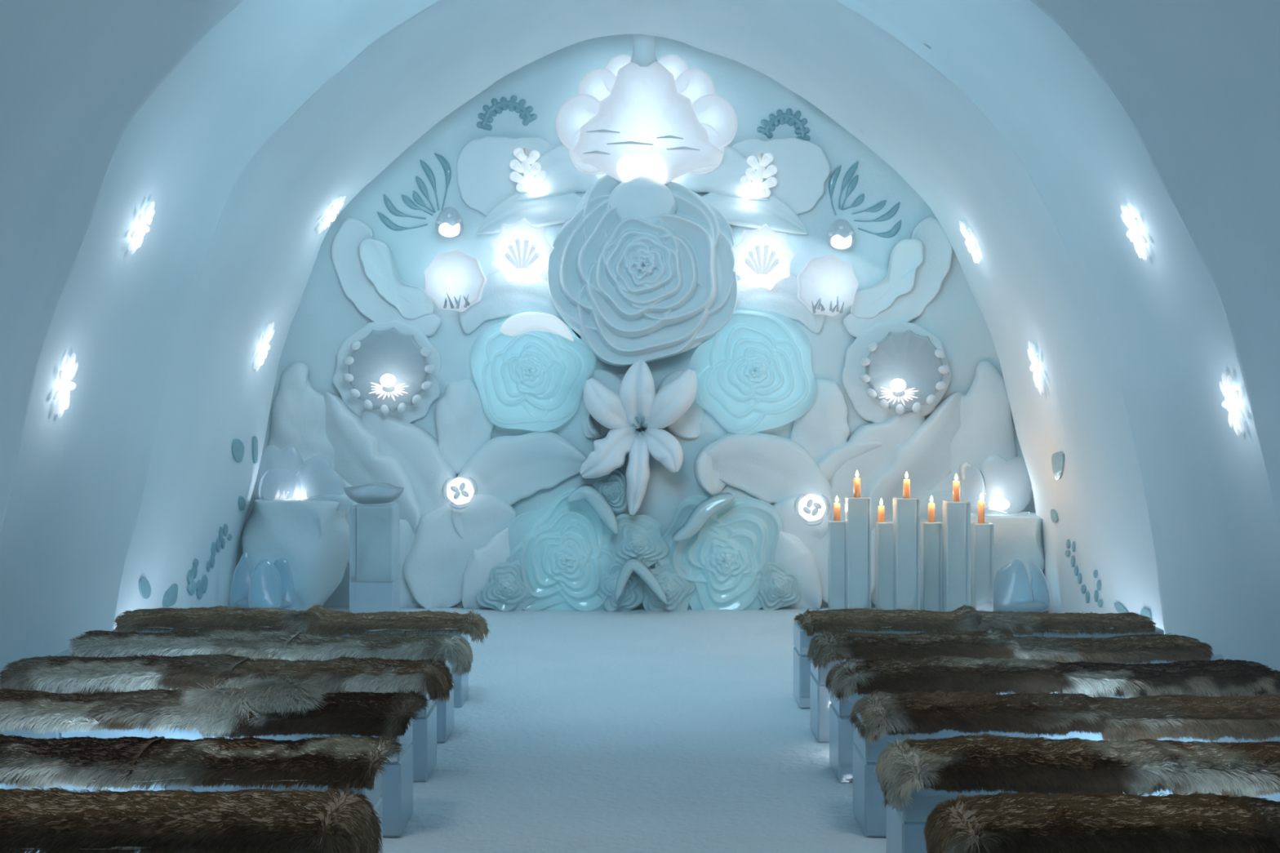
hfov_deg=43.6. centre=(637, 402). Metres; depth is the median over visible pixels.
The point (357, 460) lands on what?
relief
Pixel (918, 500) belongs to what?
pillar
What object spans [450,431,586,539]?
relief
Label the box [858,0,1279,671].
wall
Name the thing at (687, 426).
relief
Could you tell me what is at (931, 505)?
candle
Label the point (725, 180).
relief
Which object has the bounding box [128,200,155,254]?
wall lamp
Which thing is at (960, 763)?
fur hide
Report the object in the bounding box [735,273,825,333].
relief
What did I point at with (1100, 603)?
inlay
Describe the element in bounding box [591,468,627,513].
blossom
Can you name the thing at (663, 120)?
wall lamp
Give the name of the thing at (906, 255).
relief
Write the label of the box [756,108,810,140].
inlay
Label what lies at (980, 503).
candle
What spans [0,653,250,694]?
reindeer hide
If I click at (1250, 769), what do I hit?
fur hide
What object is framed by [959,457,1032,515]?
tulip
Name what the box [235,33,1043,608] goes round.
wall
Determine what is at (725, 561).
rose
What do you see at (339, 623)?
reindeer hide
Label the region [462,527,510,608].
relief
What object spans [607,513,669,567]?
blossom
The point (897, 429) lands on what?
relief
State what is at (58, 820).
reindeer hide
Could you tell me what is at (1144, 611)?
inlay
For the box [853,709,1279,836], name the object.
bench
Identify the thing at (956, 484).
candle
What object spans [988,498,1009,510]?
lamp
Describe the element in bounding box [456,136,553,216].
relief
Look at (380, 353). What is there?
relief
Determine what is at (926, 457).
relief
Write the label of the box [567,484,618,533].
ice petal
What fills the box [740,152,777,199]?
lamp
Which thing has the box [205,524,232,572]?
inlay
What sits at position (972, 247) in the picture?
wall lamp
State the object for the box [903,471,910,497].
candle
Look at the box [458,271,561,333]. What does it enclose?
relief
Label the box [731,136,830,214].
relief
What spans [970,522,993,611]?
pillar
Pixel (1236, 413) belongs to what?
wall lamp
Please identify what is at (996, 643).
fur hide
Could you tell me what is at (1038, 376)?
wall lamp
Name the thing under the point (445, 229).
lamp
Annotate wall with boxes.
[0,0,417,677]
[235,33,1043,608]
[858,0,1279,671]
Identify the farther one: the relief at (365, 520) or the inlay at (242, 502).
the relief at (365, 520)
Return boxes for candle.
[833,495,839,520]
[853,471,860,497]
[878,497,884,522]
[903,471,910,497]
[928,496,934,522]
[952,473,959,501]
[977,493,984,523]
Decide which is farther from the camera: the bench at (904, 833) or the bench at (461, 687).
the bench at (461, 687)
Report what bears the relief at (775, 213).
attached to the wall at (324, 317)
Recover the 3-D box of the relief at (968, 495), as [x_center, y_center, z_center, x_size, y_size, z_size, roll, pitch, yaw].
[2.634,1.131,12.830,0.898,0.919,0.099,0,0,0]
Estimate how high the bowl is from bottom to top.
0.151 m
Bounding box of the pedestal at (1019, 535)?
[947,511,1044,611]
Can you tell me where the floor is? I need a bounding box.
[325,607,1048,852]
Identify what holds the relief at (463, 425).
attached to the wall at (324, 317)
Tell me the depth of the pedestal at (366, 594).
11.42 m
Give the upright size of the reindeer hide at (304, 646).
0.209 m
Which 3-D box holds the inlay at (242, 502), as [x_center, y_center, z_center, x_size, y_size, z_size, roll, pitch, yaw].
[-3.019,0.753,12.075,0.093,0.132,0.168,0,0,0]
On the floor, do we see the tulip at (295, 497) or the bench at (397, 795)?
the bench at (397, 795)
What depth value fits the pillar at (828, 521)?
11.52 m
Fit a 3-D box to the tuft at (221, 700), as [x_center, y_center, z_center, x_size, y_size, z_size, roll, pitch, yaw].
[-1.564,1.145,6.059,0.400,0.235,0.130,0,0,2]
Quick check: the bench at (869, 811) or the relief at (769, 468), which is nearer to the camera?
the bench at (869, 811)
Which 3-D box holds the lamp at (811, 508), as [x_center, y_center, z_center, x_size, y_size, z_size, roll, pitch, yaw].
[1.373,0.845,12.655,0.286,0.256,0.130,0,0,0]
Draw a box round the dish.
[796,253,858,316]
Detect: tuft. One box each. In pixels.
[177,675,271,727]
[235,673,328,719]
[280,607,322,628]
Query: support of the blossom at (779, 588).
on the floor
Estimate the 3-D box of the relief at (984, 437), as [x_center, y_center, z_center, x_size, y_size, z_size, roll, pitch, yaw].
[2.682,0.251,12.824,0.734,1.177,0.113,0,0,0]
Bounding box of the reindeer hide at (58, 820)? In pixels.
[0,783,384,852]
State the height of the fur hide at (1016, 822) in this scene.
0.238 m
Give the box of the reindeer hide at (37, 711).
[0,688,253,736]
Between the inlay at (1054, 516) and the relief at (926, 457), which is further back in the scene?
the relief at (926, 457)
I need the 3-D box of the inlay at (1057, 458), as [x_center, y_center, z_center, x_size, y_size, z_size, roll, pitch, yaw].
[3.001,0.442,11.296,0.118,0.226,0.335,0,0,0]
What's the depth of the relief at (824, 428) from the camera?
12.79 m
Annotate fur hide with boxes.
[793,604,984,636]
[806,626,1021,671]
[824,655,1069,702]
[847,689,1112,746]
[873,733,1186,812]
[921,791,1271,852]
[976,609,1156,636]
[1008,631,1213,664]
[1055,658,1279,698]
[1088,693,1279,742]
[1138,738,1279,798]
[1222,795,1279,852]
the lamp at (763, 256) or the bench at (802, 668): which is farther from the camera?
the lamp at (763, 256)
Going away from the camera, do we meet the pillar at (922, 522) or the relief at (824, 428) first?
the pillar at (922, 522)
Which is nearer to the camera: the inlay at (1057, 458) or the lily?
the inlay at (1057, 458)
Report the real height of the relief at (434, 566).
0.966 m
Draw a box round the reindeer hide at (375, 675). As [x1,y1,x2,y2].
[214,655,455,702]
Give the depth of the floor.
7.61 m
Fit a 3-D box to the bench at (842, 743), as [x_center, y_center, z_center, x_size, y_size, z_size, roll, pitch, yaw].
[1.855,1.438,7.110,1.970,0.425,0.360,0,0,0]
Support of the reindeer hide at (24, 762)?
on the bench at (375, 795)
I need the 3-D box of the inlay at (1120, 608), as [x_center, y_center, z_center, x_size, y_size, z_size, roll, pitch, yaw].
[3.211,1.359,10.523,0.085,0.097,0.214,0,0,-7]
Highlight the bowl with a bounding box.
[343,481,404,504]
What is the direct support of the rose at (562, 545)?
on the floor
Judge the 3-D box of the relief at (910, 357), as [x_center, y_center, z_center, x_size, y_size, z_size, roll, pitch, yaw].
[2.077,-0.231,12.851,0.870,0.865,0.058,0,0,0]
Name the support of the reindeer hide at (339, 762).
on the bench at (375, 795)
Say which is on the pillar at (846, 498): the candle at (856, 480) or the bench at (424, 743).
the candle at (856, 480)
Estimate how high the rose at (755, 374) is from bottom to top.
1.024 m
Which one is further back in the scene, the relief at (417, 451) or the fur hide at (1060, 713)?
the relief at (417, 451)
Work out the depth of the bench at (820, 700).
7.75 m
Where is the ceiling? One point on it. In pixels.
(846, 59)
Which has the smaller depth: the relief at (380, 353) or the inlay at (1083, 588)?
the inlay at (1083, 588)
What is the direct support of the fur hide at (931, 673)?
on the bench at (842, 743)
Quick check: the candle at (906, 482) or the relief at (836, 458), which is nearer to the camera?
the candle at (906, 482)
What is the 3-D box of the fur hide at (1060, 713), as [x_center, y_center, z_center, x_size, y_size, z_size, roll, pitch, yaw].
[1.319,1.220,6.241,0.987,0.164,0.477,0,0,0]
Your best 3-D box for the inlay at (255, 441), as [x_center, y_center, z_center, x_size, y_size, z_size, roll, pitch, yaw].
[-2.928,0.353,12.112,0.103,0.222,0.185,0,0,0]
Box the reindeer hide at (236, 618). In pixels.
[112,605,310,633]
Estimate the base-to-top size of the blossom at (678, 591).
0.474 m
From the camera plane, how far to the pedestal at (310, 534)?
12.06 m
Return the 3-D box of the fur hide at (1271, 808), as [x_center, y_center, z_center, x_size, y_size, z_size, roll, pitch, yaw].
[2.113,1.217,4.580,0.848,0.145,0.447,0,0,0]
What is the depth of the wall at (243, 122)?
8.80 m
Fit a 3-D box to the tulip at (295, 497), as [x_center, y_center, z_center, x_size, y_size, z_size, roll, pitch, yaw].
[-2.575,0.579,12.271,0.820,0.507,0.297,0,0,0]
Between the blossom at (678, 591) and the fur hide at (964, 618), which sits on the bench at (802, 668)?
the fur hide at (964, 618)
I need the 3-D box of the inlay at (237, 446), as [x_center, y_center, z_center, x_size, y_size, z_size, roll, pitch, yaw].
[-2.968,0.348,11.748,0.102,0.188,0.274,0,0,0]
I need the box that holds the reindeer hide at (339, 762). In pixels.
[80,733,405,792]
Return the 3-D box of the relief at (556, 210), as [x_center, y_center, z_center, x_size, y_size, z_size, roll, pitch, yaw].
[-0.784,-1.536,12.761,1.019,0.374,0.119,0,0,0]
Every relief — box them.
[266,362,352,497]
[306,487,373,567]
[322,391,422,533]
[331,217,440,336]
[332,320,441,423]
[358,519,419,608]
[359,237,434,319]
[360,410,457,515]
[402,494,516,608]
[435,378,493,474]
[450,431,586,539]
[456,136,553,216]
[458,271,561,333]
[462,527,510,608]
[476,192,582,234]
[513,144,606,200]
[578,369,622,438]
[586,413,602,436]
[656,369,704,438]
[671,146,770,200]
[693,441,726,495]
[695,432,833,540]
[702,192,807,234]
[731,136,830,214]
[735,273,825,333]
[773,494,878,608]
[775,530,822,609]
[786,533,808,549]
[790,378,849,462]
[817,441,883,483]
[830,410,924,523]
[841,320,951,423]
[843,216,952,337]
[849,238,923,318]
[857,519,927,608]
[865,391,962,531]
[911,488,1008,577]
[927,360,1017,500]
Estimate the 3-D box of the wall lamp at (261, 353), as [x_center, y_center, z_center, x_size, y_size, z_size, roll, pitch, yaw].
[-2.750,-0.409,11.791,0.136,0.373,0.260,0,0,0]
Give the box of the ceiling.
[310,0,967,139]
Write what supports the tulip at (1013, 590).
on the floor
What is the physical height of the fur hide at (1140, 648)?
0.136 m
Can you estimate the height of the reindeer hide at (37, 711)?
0.124 m
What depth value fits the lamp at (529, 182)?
12.70 m
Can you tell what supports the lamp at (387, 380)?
attached to the wall at (324, 317)
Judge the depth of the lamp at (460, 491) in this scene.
12.65 m
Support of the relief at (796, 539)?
attached to the wall at (324, 317)
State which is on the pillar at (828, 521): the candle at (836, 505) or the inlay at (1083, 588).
the candle at (836, 505)
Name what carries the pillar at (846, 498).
on the floor
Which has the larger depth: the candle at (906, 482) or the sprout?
the sprout
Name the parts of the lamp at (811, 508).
lit flower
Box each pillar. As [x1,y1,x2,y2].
[827,520,844,610]
[844,496,871,608]
[875,521,893,609]
[893,497,920,610]
[920,520,942,612]
[942,500,970,612]
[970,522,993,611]
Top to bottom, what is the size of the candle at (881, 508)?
0.170 m
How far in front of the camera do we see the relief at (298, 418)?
12.80 m
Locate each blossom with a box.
[475,556,536,611]
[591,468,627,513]
[596,562,644,611]
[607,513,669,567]
[642,560,695,611]
[755,560,799,609]
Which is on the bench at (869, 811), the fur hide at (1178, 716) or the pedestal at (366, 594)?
the fur hide at (1178, 716)
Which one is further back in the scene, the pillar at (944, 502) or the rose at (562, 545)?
the rose at (562, 545)
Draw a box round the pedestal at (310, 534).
[240,496,349,611]
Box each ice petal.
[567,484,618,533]
[615,557,667,604]
[671,492,733,541]
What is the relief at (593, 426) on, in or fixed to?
attached to the wall at (324, 317)
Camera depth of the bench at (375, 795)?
5.20 m
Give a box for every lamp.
[53,352,78,417]
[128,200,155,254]
[253,321,274,372]
[316,195,345,234]
[342,327,435,415]
[424,249,486,311]
[435,207,463,237]
[441,476,477,509]
[488,217,554,284]
[509,147,546,193]
[555,33,737,184]
[730,223,795,289]
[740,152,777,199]
[794,493,830,525]
[826,218,855,249]
[859,328,949,415]
[959,220,981,263]
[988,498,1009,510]
[1026,340,1044,395]
[1120,204,1149,261]
[1219,372,1244,436]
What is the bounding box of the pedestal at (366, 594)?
[349,503,399,613]
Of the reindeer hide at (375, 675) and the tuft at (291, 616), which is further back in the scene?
the tuft at (291, 616)
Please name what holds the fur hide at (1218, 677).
on the bench at (842, 743)
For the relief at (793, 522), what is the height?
0.958 m
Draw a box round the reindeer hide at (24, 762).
[0,733,164,791]
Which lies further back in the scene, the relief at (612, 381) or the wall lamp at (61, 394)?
the relief at (612, 381)
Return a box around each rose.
[470,308,596,431]
[507,487,616,611]
[546,174,737,366]
[654,494,784,610]
[687,306,817,434]
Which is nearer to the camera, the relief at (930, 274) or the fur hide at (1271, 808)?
the fur hide at (1271, 808)
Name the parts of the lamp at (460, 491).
lit flower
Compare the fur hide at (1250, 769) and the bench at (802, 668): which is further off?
the bench at (802, 668)
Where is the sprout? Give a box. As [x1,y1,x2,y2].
[959,462,971,479]
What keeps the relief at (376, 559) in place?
attached to the wall at (324, 317)
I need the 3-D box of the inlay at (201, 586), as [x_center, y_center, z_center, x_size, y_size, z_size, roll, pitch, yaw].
[-3.172,1.253,11.413,0.108,0.323,0.454,0,0,0]
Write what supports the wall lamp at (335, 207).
attached to the wall at (243, 122)
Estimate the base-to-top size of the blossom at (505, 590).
0.480 m
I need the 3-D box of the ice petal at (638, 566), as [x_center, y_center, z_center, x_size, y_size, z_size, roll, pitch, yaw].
[0.026,1.403,12.648,0.411,0.349,0.384,0,0,0]
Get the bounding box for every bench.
[0,678,436,782]
[0,717,413,836]
[0,762,382,852]
[25,849,147,852]
[53,648,453,742]
[112,628,468,707]
[793,621,1164,708]
[809,650,1223,742]
[829,684,1257,782]
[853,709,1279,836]
[886,786,1279,852]
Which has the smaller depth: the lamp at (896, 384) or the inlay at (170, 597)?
the inlay at (170, 597)
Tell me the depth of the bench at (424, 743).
6.94 m
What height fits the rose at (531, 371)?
0.979 m
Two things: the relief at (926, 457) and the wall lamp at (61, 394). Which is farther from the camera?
the relief at (926, 457)
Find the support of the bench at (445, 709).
on the floor
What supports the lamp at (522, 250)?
attached to the wall at (324, 317)
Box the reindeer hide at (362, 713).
[196,689,429,740]
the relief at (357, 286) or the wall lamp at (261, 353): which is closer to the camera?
the wall lamp at (261, 353)
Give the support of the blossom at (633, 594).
on the floor
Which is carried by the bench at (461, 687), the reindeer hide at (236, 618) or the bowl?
the reindeer hide at (236, 618)
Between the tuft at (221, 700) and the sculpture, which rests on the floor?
the sculpture
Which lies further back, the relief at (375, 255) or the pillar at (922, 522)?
the relief at (375, 255)
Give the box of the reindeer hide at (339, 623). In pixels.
[298,604,491,645]
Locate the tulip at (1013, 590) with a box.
[993,559,1050,613]
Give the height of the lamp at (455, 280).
0.490 m
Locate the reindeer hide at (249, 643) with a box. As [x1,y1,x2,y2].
[66,628,302,660]
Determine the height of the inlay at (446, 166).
0.625 m
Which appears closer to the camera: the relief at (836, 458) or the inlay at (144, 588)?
the inlay at (144, 588)
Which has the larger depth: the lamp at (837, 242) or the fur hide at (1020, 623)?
the lamp at (837, 242)
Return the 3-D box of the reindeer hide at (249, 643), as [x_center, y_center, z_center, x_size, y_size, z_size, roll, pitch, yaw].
[-2.239,1.206,7.916,1.081,0.152,0.441,0,0,0]
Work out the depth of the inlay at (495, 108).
12.87 m
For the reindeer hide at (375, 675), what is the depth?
6.94 m
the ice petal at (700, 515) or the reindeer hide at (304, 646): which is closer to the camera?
the reindeer hide at (304, 646)
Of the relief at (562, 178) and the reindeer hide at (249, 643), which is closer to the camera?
the reindeer hide at (249, 643)
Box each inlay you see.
[137,577,151,599]
[162,583,177,607]
[186,558,208,599]
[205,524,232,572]
[231,439,244,462]
[237,496,245,510]
[252,435,257,463]
[377,153,451,231]
[476,94,537,130]
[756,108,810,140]
[828,161,901,237]
[1050,509,1058,523]
[1051,451,1064,479]
[1065,539,1089,603]
[1093,569,1102,607]
[1114,602,1128,613]
[1140,608,1151,619]
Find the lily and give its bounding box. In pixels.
[580,360,697,515]
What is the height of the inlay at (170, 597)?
0.156 m
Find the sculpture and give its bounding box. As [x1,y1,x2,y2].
[230,552,295,609]
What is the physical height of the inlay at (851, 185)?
0.617 m
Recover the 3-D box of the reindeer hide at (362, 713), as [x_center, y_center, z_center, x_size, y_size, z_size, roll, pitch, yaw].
[-1.258,1.202,6.239,0.886,0.155,0.462,0,0,0]
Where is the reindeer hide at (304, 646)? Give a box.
[264,631,473,677]
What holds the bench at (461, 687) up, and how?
on the floor
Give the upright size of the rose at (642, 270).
1.549 m
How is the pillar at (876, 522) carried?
on the floor
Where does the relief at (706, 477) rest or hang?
attached to the wall at (324, 317)
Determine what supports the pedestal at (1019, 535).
on the floor
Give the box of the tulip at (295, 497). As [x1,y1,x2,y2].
[253,447,348,511]
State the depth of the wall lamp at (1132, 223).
8.46 m
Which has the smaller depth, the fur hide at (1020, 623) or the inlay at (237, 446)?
the fur hide at (1020, 623)
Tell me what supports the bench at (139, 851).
on the floor
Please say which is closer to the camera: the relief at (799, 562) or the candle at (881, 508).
the candle at (881, 508)
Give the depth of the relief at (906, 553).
12.79 m

